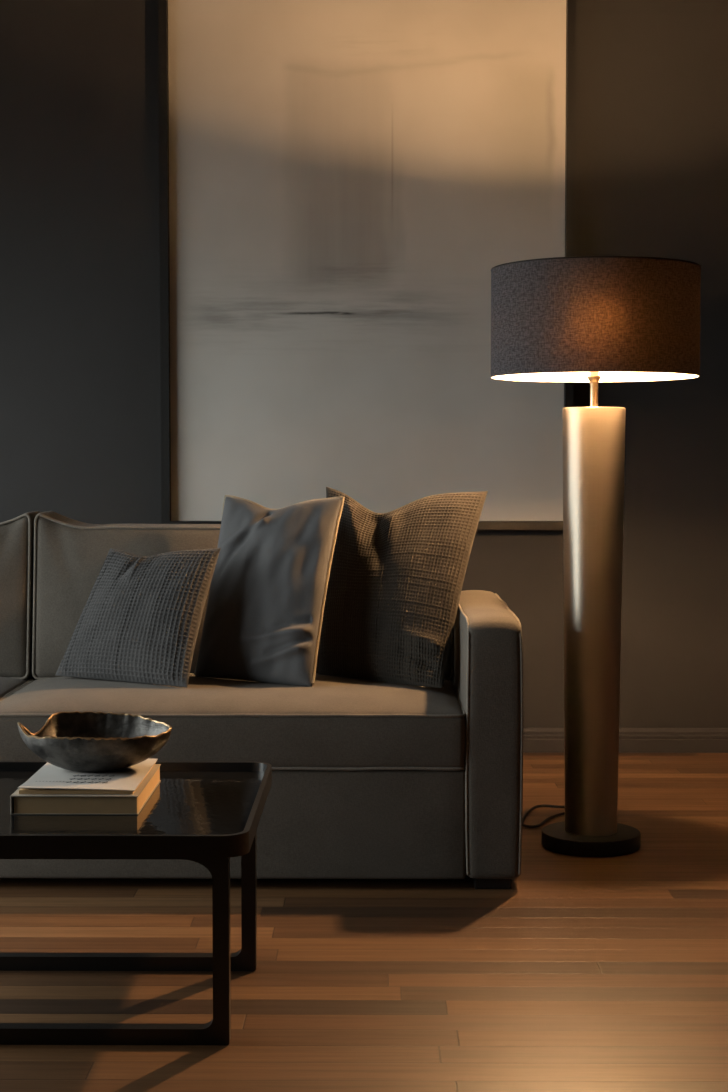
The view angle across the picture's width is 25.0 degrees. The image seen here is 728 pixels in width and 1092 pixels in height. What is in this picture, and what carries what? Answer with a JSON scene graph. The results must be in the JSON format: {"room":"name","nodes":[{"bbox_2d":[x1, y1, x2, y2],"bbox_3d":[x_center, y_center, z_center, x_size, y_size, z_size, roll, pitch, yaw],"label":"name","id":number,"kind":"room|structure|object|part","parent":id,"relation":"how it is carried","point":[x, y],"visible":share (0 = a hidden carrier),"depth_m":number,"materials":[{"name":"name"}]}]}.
{"room":"living room","nodes":[
{"label":"living room","id":0,"kind":"room"},
{"bbox_2d":[0,0,727,727],"bbox_3d":[-0.130,-0.735,5.230,5.190,2.780,0.120,0,3,0],"label":"wall","id":1,"kind":"structure","parent":0,"point":[80,371],"depth_m":5.17,"materials":[{"name":"grey paint"}]},
{"bbox_2d":[158,0,575,529],"bbox_3d":[0.009,-0.989,5.130,1.292,1.875,0.049,0,3,0],"label":"framed painting","id":2,"kind":"object","parent":1,"relation":"attached to","point":[343,184],"visible":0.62,"depth_m":5.13,"materials":[{"name":"beige paint"}]},
{"bbox_2d":[523,728,727,752],"bbox_3d":[-0.131,0.618,5.232,4.950,0.077,0.018,0,3,0],"label":"baseboard","id":3,"kind":"structure","parent":1,"relation":"attached to","point":[535,740],"depth_m":5.22,"materials":[{"name":"wood"}]},
{"bbox_2d":[0,753,727,1091],"bbox_3d":[-0.159,0.879,1.950,5.190,0.100,6.840,0,3,0],"label":"floor","id":4,"kind":"structure","parent":0,"point":[584,974],"depth_m":2.99,"materials":[{"name":"brown wood"}]},
{"bbox_2d":[0,761,271,1044],"bbox_3d":[-0.588,0.609,2.921,0.814,0.337,0.640,0,3,0],"label":"coffee table","id":5,"kind":"object","parent":4,"relation":"on","point":[207,814],"visible":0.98,"depth_m":2.72,"materials":[{"name":"black glass"}]},
{"bbox_2d":[10,764,160,814],"bbox_3d":[-0.497,0.438,2.967,0.220,0.033,0.298,0,3,0],"label":"book","id":6,"kind":"object","parent":5,"relation":"on","point":[20,804],"visible":0.62,"depth_m":2.82,"materials":[{"name":"paper"}]},
{"bbox_2d":[18,758,157,793],"bbox_3d":[-0.496,0.415,2.980,0.202,0.012,0.300,0,3,0],"label":"booklet","id":7,"kind":"object","parent":6,"relation":"on","point":[50,779],"visible":0.77,"depth_m":2.91,"materials":[{"name":"paper"}]},
{"bbox_2d":[49,775,114,782],"bbox_3d":[-0.515,0.415,2.921,0.133,0.001,0.080,0,3,0],"label":"print","id":8,"kind":"object","parent":7,"relation":"on","point":[52,778],"depth_m":2.92},
{"bbox_2d":[17,711,171,771],"bbox_3d":[-0.488,0.363,3.020,0.235,0.093,0.209,2,4,33],"label":"bowl","id":9,"kind":"object","parent":7,"relation":"on","point":[87,741],"visible":1,"depth_m":2.98,"materials":[{"name":"black ceramic"}]},
{"bbox_3d":[-0.593,0.643,2.617,0.758,0.302,0.026,0,3,0],"label":"leg","id":10,"kind":"part","parent":5,"relation":"part of","materials":[{"name":"black metal"}]},
{"bbox_3d":[-0.583,0.623,2.995,0.772,0.302,0.026,0,3,0],"label":"leg","id":11,"kind":"part","parent":5,"relation":"part of","materials":[{"name":"black metal"}]},
{"bbox_3d":[-0.588,0.462,2.913,0.795,0.008,0.621,0,3,0],"label":"glass","id":12,"kind":"part","parent":5,"relation":"part of","materials":[{"name":"black glass"}]},
{"bbox_3d":[-0.588,0.459,2.913,0.814,0.035,0.640,0,3,0],"label":"tabletop frame","id":13,"kind":"part","parent":5,"relation":"part of","materials":[{"name":"black metal"}]},
{"bbox_2d":[0,511,523,888],"bbox_3d":[-0.827,0.326,3.918,2.348,0.799,0.787,0,3,0],"label":"sofa","id":14,"kind":"object","parent":4,"relation":"on","point":[371,779],"visible":0.61,"depth_m":3.54,"materials":[{"name":"beige fabric"}]},
{"bbox_2d":[0,677,29,697],"bbox_3d":[-1.353,0.392,3.826,1.047,0.152,0.588,0,3,0],"label":"seat cushion","id":15,"kind":"object","parent":14,"relation":"on","point":[9,686],"depth_m":3.95,"materials":[{"name":"beige fabric"}]},
{"bbox_2d":[0,511,40,677],"bbox_3d":[-1.350,0.121,4.150,1.045,0.414,0.234,0,3,0],"label":"cushion","id":16,"kind":"object","parent":14,"relation":"on","point":[19,536],"depth_m":4.07,"materials":[{"name":"beige fabric"}]},
{"bbox_2d":[55,548,220,687],"bbox_3d":[-0.544,0.159,3.873,0.406,0.310,0.175,2,3,27],"label":"throw pillow","id":17,"kind":"object","parent":14,"relation":"on","point":[139,621],"visible":1,"depth_m":3.83,"materials":[{"name":"grey fabric"}]},
{"bbox_2d":[0,673,465,766],"bbox_3d":[-0.302,0.393,3.817,1.047,0.152,0.588,0,3,0],"label":"seat cushion","id":18,"kind":"object","parent":14,"relation":"on","point":[335,721],"depth_m":3.53,"materials":[{"name":"beige fabric"}]},
{"bbox_2d":[35,511,450,677],"bbox_3d":[-0.299,0.121,4.141,1.045,0.414,0.233,0,3,0],"label":"cushion","id":19,"kind":"object","parent":14,"relation":"on","point":[70,554],"depth_m":4.06,"materials":[{"name":"beige fabric"}]},
{"bbox_2d":[194,495,344,686],"bbox_3d":[-0.231,0.098,3.893,0.352,0.430,0.203,2,3,27],"label":"throw pillow","id":20,"kind":"object","parent":14,"relation":"on","point":[263,619],"visible":0.99,"depth_m":3.85,"materials":[{"name":"fabric"}]},
{"bbox_2d":[318,487,487,687],"bbox_3d":[0.050,0.086,3.929,0.414,0.450,0.296,1,3,25],"label":"throw pillow","id":21,"kind":"object","parent":14,"relation":"on","point":[396,578],"visible":0.93,"depth_m":3.88,"materials":[{"name":"fabric"}]},
{"bbox_3d":[0.283,0.418,3.915,0.128,0.569,0.782,0,3,0],"label":"armrest","id":22,"kind":"part","parent":14,"relation":"part of","materials":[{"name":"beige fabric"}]},
{"bbox_2d":[491,256,700,856],"bbox_3d":[0.551,0.008,4.401,0.492,1.383,1.449,0,3,0],"label":"floor lamp","id":23,"kind":"object","parent":4,"relation":"on","point":[594,320],"visible":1,"depth_m":3.84,"materials":[{"name":"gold metal"}]},
{"bbox_3d":[0.567,0.684,4.626,0.186,0.007,1.102,1,3,10],"label":"cord","id":24,"kind":"part","parent":23,"relation":"part of","materials":[{"name":"black plastic"}]},
{"bbox_3d":[0.547,-0.400,3.900,0.038,0.142,0.038,0,3,0],"label":"stem","id":25,"kind":"part","parent":23,"relation":"part of","materials":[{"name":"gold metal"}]},
{"bbox_3d":[0.547,-0.529,3.893,0.491,0.254,0.491,0,3,0],"label":"lamp shade","id":26,"kind":"part","parent":23,"relation":"part of","materials":[{"name":"fabric"}]}
]}

